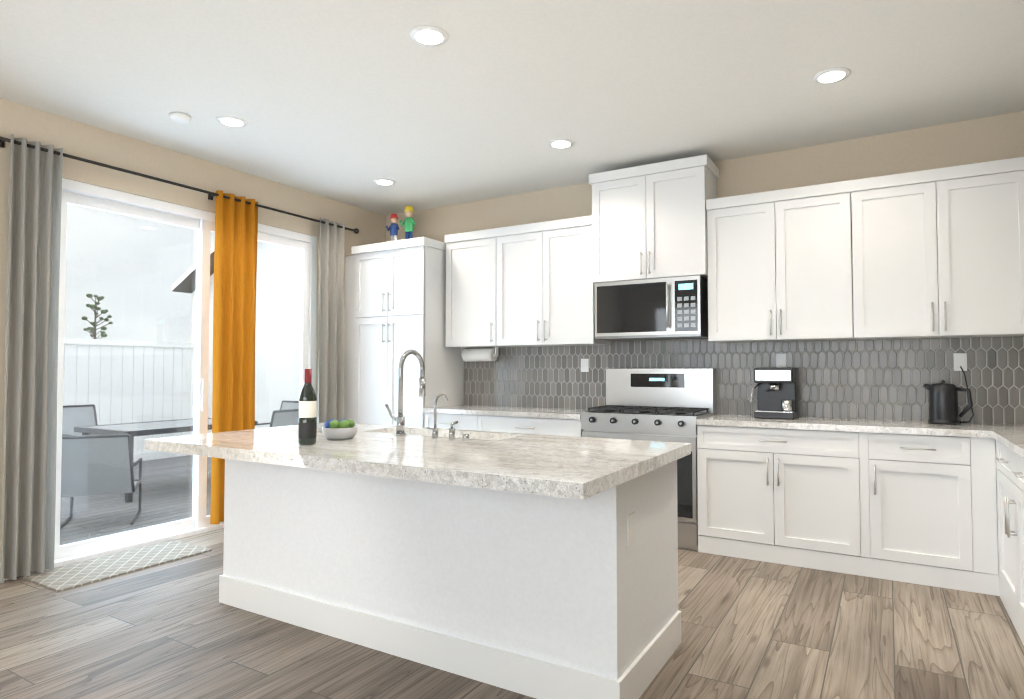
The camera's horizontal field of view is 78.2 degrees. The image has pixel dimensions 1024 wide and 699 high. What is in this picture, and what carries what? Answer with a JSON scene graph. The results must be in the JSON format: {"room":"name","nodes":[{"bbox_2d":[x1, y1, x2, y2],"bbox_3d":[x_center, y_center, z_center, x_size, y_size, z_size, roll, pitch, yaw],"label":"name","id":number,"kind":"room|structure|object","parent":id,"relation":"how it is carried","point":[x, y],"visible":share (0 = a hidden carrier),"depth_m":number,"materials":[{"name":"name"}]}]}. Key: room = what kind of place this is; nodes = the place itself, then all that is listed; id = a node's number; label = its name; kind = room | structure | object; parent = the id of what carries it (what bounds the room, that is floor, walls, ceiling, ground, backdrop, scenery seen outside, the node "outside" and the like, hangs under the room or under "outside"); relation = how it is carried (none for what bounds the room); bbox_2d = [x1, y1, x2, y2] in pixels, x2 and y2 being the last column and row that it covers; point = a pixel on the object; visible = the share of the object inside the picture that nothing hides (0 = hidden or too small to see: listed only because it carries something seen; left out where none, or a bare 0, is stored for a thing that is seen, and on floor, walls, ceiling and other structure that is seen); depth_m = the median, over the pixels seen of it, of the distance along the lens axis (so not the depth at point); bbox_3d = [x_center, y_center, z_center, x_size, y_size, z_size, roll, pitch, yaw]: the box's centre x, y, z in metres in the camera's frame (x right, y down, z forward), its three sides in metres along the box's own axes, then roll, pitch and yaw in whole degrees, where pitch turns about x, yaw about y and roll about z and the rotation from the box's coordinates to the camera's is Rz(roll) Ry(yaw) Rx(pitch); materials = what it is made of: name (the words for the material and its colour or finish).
{"room":"kitchen","nodes":[
{"label":"kitchen","id":0,"kind":"room"},
{"bbox_2d":[0,98,385,559],"bbox_3d":[-3.441,-0.083,3.401,0.120,2.940,7.930,-1,-2,31],"label":"wall","id":1,"kind":"structure","parent":0,"point":[81,140],"depth_m":4.64,"materials":[{"name":"paint"}]},
{"bbox_2d":[0,134,358,582],"bbox_3d":[-2.359,0.076,4.982,0.154,2.680,3.096,-1,-2,31],"label":"curtains","id":2,"kind":"object","parent":1,"relation":"attached to","point":[30,386],"visible":0.92,"depth_m":3.99,"materials":[{"name":"grey fabric"}]},
{"bbox_2d":[44,178,316,569],"bbox_3d":[-2.461,0.169,5.016,0.125,2.538,2.236,-1,-2,31],"label":"sliding glass door","id":3,"kind":"structure","parent":1,"relation":"in","point":[89,196],"depth_m":4.80,"materials":[{"name":"clear glass"}]},
{"bbox_2d":[0,528,1023,698],"bbox_3d":[-0.885,1.388,1.832,6.070,0.100,8.170,-1,-2,31],"label":"floor","id":4,"kind":"structure","parent":0,"point":[750,629],"depth_m":2.92,"materials":[{"name":"brown wood"}]},
{"bbox_2d":[20,540,211,591],"bbox_3d":[-2.568,1.405,4.156,0.480,0.012,0.960,-1,-2,31],"label":"doormat","id":5,"kind":"object","parent":4,"relation":"on","point":[70,576],"visible":0.86,"depth_m":4.08,"materials":[{"name":"beige fabric"}]},
{"bbox_2d":[344,237,463,426],"bbox_3d":[-1.083,0.235,6.209,1.048,2.480,0.670,-1,-2,31],"label":"pantry cabinet","id":6,"kind":"object","parent":4,"relation":"on","point":[394,301],"visible":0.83,"depth_m":5.93,"materials":[{"name":"white wood"}]},
{"bbox_2d":[386,213,398,240],"bbox_3d":[-1.181,-1.184,6.295,0.155,0.358,0.094,-1,-2,31],"label":"figurine","id":7,"kind":"object","parent":6,"relation":"on","point":[393,228],"visible":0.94,"depth_m":6.27,"materials":[{"name":"multicoloured"}]},
{"bbox_2d":[399,206,415,238],"bbox_3d":[-1.024,-1.218,6.248,0.184,0.424,0.112,-1,-2,31],"label":"figurine","id":8,"kind":"object","parent":6,"relation":"on","point":[408,223],"visible":0.88,"depth_m":6.22,"materials":[{"name":"multicoloured"}]},
{"bbox_2d":[217,457,682,698],"bbox_3d":[-0.403,0.942,3.221,2.340,0.880,0.794,-1,-2,31],"label":"kitchen island","id":9,"kind":"object","parent":4,"relation":"on","point":[539,566],"depth_m":2.69,"materials":[{"name":"paint"}]},
{"bbox_2d":[145,425,668,500],"bbox_3d":[-0.590,0.466,2.905,2.390,0.050,0.854,-1,-2,31],"label":"island countertop","id":10,"kind":"structure","parent":9,"relation":"on","point":[567,472],"depth_m":2.55,"materials":[{"name":"beige stone"}]},
{"bbox_2d":[298,369,316,444],"bbox_3d":[-0.952,0.265,2.938,0.081,0.350,0.080,-1,-2,31],"label":"wine bottle","id":11,"kind":"object","parent":10,"relation":"on","point":[307,430],"visible":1,"depth_m":2.91,"materials":[{"name":"black glass"}]},
{"bbox_2d":[322,419,357,439],"bbox_3d":[-0.867,0.400,3.175,0.176,0.095,0.173,-1,-2,31],"label":"bowl","id":12,"kind":"object","parent":10,"relation":"on","point":[341,429],"visible":1,"depth_m":3.12,"materials":[{"name":"grey ceramic"}]},
{"bbox_2d":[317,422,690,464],"bbox_3d":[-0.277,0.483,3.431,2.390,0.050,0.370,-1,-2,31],"label":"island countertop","id":13,"kind":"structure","parent":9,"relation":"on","point":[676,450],"depth_m":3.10,"materials":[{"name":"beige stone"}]},
{"bbox_2d":[425,433,496,440],"bbox_3d":[-0.382,0.613,3.455,0.924,0.232,0.334,-1,-2,31],"label":"sink","id":14,"kind":"object","parent":13,"relation":"in","point":[426,434],"depth_m":3.48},
{"bbox_2d":[424,413,482,430],"bbox_3d":[-0.359,1.017,5.781,0.639,0.890,0.622,-1,-2,31],"label":"base cabinet","id":15,"kind":"object","parent":4,"relation":"on","point":[444,420],"depth_m":5.52,"materials":[{"name":"white wood"}]},
{"bbox_2d":[483,417,582,436],"bbox_3d":[0.251,1.006,5.418,1.034,0.890,0.622,-1,-2,31],"label":"base cabinet","id":16,"kind":"object","parent":4,"relation":"on","point":[548,421],"depth_m":5.11,"materials":[{"name":"white wood"}]},
{"bbox_2d":[423,405,595,420],"bbox_3d":[0.025,0.545,5.554,1.546,0.040,0.626,-1,-2,31],"label":"countertop","id":17,"kind":"structure","parent":16,"relation":"on","point":[471,410],"depth_m":5.36,"materials":[{"name":"beige stone"}]},
{"bbox_2d":[581,369,715,550],"bbox_3d":[1.060,0.792,4.899,0.885,1.285,0.676,-1,-2,31],"label":"range","id":18,"kind":"object","parent":4,"relation":"on","point":[666,405],"visible":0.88,"depth_m":4.81,"materials":[{"name":"silver metal"}]},
{"bbox_2d":[697,426,871,576],"bbox_3d":[1.914,0.975,4.428,1.050,0.890,0.622,-1,-2,31],"label":"base cabinet","id":19,"kind":"object","parent":4,"relation":"on","point":[799,498],"depth_m":4.14,"materials":[{"name":"white wood"}]},
{"bbox_2d":[696,414,1023,437],"bbox_3d":[2.468,0.499,4.100,2.352,0.040,0.626,-1,-2,31],"label":"countertop","id":20,"kind":"structure","parent":19,"relation":"on","point":[854,426],"depth_m":4.05,"materials":[{"name":"beige stone"}]},
{"bbox_2d":[750,368,798,418],"bbox_3d":[1.885,0.311,4.546,0.291,0.360,0.373,-1,-2,31],"label":"coffee machine","id":21,"kind":"object","parent":20,"relation":"on","point":[777,393],"visible":1,"depth_m":4.49,"materials":[{"name":"black plastic"}]},
{"bbox_2d":[923,366,973,424],"bbox_3d":[2.833,0.292,4.087,0.280,0.370,0.277,-1,-2,31],"label":"electric kettle","id":22,"kind":"object","parent":20,"relation":"on","point":[943,402],"visible":0.96,"depth_m":4.00,"materials":[{"name":"black plastic"}]},
{"bbox_2d":[872,434,955,589],"bbox_3d":[2.564,0.962,4.041,0.563,0.890,0.622,-1,-2,31],"label":"base cabinet","id":23,"kind":"object","parent":4,"relation":"on","point":[925,503],"depth_m":3.78,"materials":[{"name":"white wood"}]},
{"bbox_2d":[992,442,1023,644],"bbox_3d":[2.736,0.926,2.896,0.674,0.890,1.213,-1,-2,31],"label":"base cabinet","id":24,"kind":"object","parent":4,"relation":"on","point":[1009,468],"depth_m":3.19,"materials":[{"name":"white wood"}]},
{"bbox_2d":[992,430,1023,457],"bbox_3d":[2.717,0.461,2.902,0.677,0.040,1.178,-1,-2,31],"label":"countertop","id":25,"kind":"structure","parent":24,"relation":"on","point":[1013,440],"depth_m":3.23,"materials":[{"name":"beige stone"}]},
{"bbox_2d":[0,0,1023,215],"bbox_3d":[-0.885,-1.661,1.929,6.070,0.120,8.170,-1,-2,31],"label":"ceiling","id":26,"kind":"structure","parent":0,"point":[349,102],"depth_m":3.61,"materials":[{"name":"paint"}]},
{"bbox_2d":[169,112,190,123],"bbox_3d":[-2.174,-1.515,4.130,0.130,0.032,0.128,-1,-2,31],"label":"smoke detector","id":27,"kind":"object","parent":26,"relation":"attached to","point":[180,117],"visible":1,"depth_m":4.10,"materials":[{"name":"white plastic"}]},
{"bbox_2d":[216,115,247,127],"bbox_3d":[-1.875,-1.522,4.220,0.196,0.012,0.196,-1,-2,31],"label":"recessed light","id":28,"kind":"object","parent":26,"relation":"in","point":[231,121],"visible":1,"depth_m":4.19,"materials":[{"name":"white plastic"}]},
{"bbox_2d":[374,178,395,184],"bbox_3d":[-1.125,-1.479,5.577,0.196,0.012,0.196,-1,-2,31],"label":"recessed light","id":29,"kind":"object","parent":26,"relation":"in","point":[382,181],"visible":0.98,"depth_m":5.55,"materials":[{"name":"white"}]},
{"bbox_2d":[409,25,448,46],"bbox_3d":[-0.412,-1.556,3.140,0.196,0.012,0.196,-1,-2,31],"label":"recessed light","id":30,"kind":"object","parent":26,"relation":"in","point":[428,36],"visible":1,"depth_m":3.12,"materials":[{"name":"white plastic"}]},
{"bbox_2d":[548,139,573,148],"bbox_3d":[0.361,-1.509,4.634,0.196,0.012,0.196,-1,-2,31],"label":"recessed light","id":31,"kind":"object","parent":26,"relation":"in","point":[560,143],"visible":1,"depth_m":4.61,"materials":[{"name":"white plastic"}]},
{"bbox_2d":[812,67,850,83],"bbox_3d":[1.807,-1.543,3.564,0.196,0.012,0.196,-1,-2,31],"label":"recessed light","id":32,"kind":"object","parent":26,"relation":"in","point":[832,75],"visible":1,"depth_m":3.55,"materials":[{"name":"white plastic"}]},
{"bbox_2d":[386,111,1023,341],"bbox_3d":[1.174,-0.022,5.337,6.070,2.940,0.120,-1,-2,31],"label":"wall","id":33,"kind":"structure","parent":0,"point":[988,139],"depth_m":4.70,"materials":[{"name":"paint"}]},
{"bbox_2d":[445,228,500,347],"bbox_3d":[-0.267,-0.551,5.935,0.628,1.055,0.348,-1,-2,31],"label":"upper cabinet","id":34,"kind":"object","parent":33,"relation":"attached to","point":[473,259],"depth_m":5.80,"materials":[{"name":"white wood"}]},
{"bbox_2d":[461,347,497,361],"bbox_3d":[-0.305,0.045,5.948,0.392,0.135,0.124,-1,-2,31],"label":"paper towel","id":35,"kind":"object","parent":34,"relation":"attached to","point":[480,354],"visible":0.98,"depth_m":5.89,"materials":[{"name":"white paper"}]},
{"bbox_2d":[501,215,609,346],"bbox_3d":[0.324,-0.562,5.584,1.012,1.055,0.348,-1,-2,31],"label":"upper cabinet","id":36,"kind":"object","parent":33,"relation":"attached to","point":[529,285],"depth_m":5.39,"materials":[{"name":"white wood"}]},
{"bbox_2d":[581,359,588,371],"bbox_3d":[0.641,0.140,5.561,0.072,0.116,0.007,-1,-2,31],"label":"electrical outlet","id":37,"kind":"object","parent":33,"relation":"attached to","point":[584,365],"visible":1,"depth_m":5.56,"materials":[{"name":"white plastic"}]},
{"bbox_2d":[589,154,718,283],"bbox_3d":[1.135,-0.991,5.072,0.951,0.890,0.420,-1,-2,31],"label":"upper cabinet","id":38,"kind":"object","parent":33,"relation":"attached to","point":[649,221],"visible":0.98,"depth_m":4.90,"materials":[{"name":"white wood"}]},
{"bbox_2d":[595,275,707,340],"bbox_3d":[1.122,-0.313,5.039,0.845,0.453,0.452,-1,-2,31],"label":"microwave","id":39,"kind":"object","parent":38,"relation":"attached to","point":[670,308],"visible":0.96,"depth_m":4.86,"materials":[{"name":"silver metal"}]},
{"bbox_2d":[464,336,1023,423],"bbox_3d":[1.585,0.217,5.007,4.785,0.600,0.011,-1,-2,31],"label":"backsplash","id":40,"kind":"structure","parent":33,"relation":"attached to","point":[885,379],"depth_m":4.64,"materials":[{"name":"tile"}]},
{"bbox_2d":[776,354,786,367],"bbox_3d":[2.025,0.089,4.738,0.072,0.116,0.007,-1,-2,31],"label":"electrical outlet","id":41,"kind":"object","parent":33,"relation":"attached to","point":[781,360],"visible":0.88,"depth_m":4.74,"materials":[{"name":"white plastic"}]},
{"bbox_2d":[706,178,865,342],"bbox_3d":[1.985,-0.593,4.595,1.016,1.055,0.348,-1,-2,31],"label":"upper cabinet","id":42,"kind":"object","parent":33,"relation":"attached to","point":[789,264],"depth_m":4.43,"materials":[{"name":"white wood"}]},
{"bbox_2d":[866,157,1023,339],"bbox_3d":[2.773,-0.608,4.126,1.082,1.055,0.348,-1,-2,31],"label":"upper cabinet","id":43,"kind":"object","parent":33,"relation":"attached to","point":[935,253],"depth_m":3.95,"materials":[{"name":"white wood"}]},
{"bbox_2d":[953,353,966,370],"bbox_3d":[2.970,0.083,4.176,0.072,0.116,0.007,-1,-2,31],"label":"electrical outlet","id":44,"kind":"object","parent":33,"relation":"attached to","point":[960,359],"visible":1,"depth_m":4.17,"materials":[{"name":"white plastic"}]},
{"label":"outside","id":45,"kind":"structure","parent":0,"visible":0},
{"bbox_2d":[60,455,211,544],"bbox_3d":[-4.225,1.642,6.882,4.838,0.150,10.000,-1,-2,31],"label":"deck","id":46,"kind":"object","parent":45,"point":[177,496],"depth_m":6.25,"materials":[{"name":"grey wood"}]},
{"bbox_2d":[62,404,98,435],"bbox_3d":[-5.083,1.129,7.468,0.685,0.914,0.566,-1,-2,31],"label":"patio chair","id":47,"kind":"object","parent":46,"relation":"on","point":[80,419],"depth_m":7.68,"materials":[{"name":"grey metal"}]},
{"bbox_2d":[60,434,141,528],"bbox_3d":[-3.605,1.118,5.505,0.566,0.814,0.844,1,-2,-24],"label":"patio chair","id":48,"kind":"object","parent":46,"relation":"on","point":[82,463],"depth_m":5.29,"materials":[{"name":"grey metal"}]},
{"bbox_2d":[63,338,194,461],"bbox_3d":[-6.908,0.654,6.940,0.120,1.830,7.420,-1,-2,31],"label":"fence","id":49,"kind":"object","parent":46,"relation":"on","point":[132,414],"depth_m":9.23,"materials":[{"name":"white plastic"}]},
{"bbox_2d":[74,418,257,502],"bbox_3d":[-3.925,1.216,7.241,1.040,0.724,1.540,-1,-2,31],"label":"patio table","id":50,"kind":"object","parent":46,"relation":"on","point":[149,429],"depth_m":6.80,"materials":[{"name":"grey"}]},
{"bbox_2d":[257,400,298,425],"bbox_3d":[-3.161,1.160,8.429,0.566,0.914,0.685,-1,-2,31],"label":"patio chair","id":51,"kind":"object","parent":46,"relation":"on","point":[288,404],"depth_m":8.76,"materials":[{"name":"grey metal"}]},
{"bbox_2d":[269,409,298,427],"bbox_3d":[-2.673,1.117,7.080,0.685,0.914,0.566,-1,-2,31],"label":"patio chair","id":52,"kind":"object","parent":46,"relation":"on","point":[279,415],"depth_m":6.84,"materials":[{"name":"grey metal"}]},
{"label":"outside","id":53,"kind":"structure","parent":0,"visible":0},
{"bbox_3d":[-12.510,2.431,17.614,20.400,0.150,42.000,-1,-2,31],"label":"yard","id":54,"kind":"structure","parent":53,"visible":0},
{"bbox_2d":[82,294,112,338],"bbox_3d":[-6.730,0.583,10.140,0.497,2.974,0.431,-1,-2,31],"label":"tree","id":55,"kind":"object","parent":54,"relation":"on","point":[95,325],"depth_m":10.18,"materials":[{"name":"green plant"}]},
{"bbox_2d":[172,241,300,432],"bbox_3d":[-1.797,-0.328,11.658,4.890,4.890,6.320,-1,-2,31],"label":"house","id":56,"kind":"structure","parent":54,"relation":"on","point":[274,369],"depth_m":9.41,"materials":[{"name":"white paint"}]}
]}

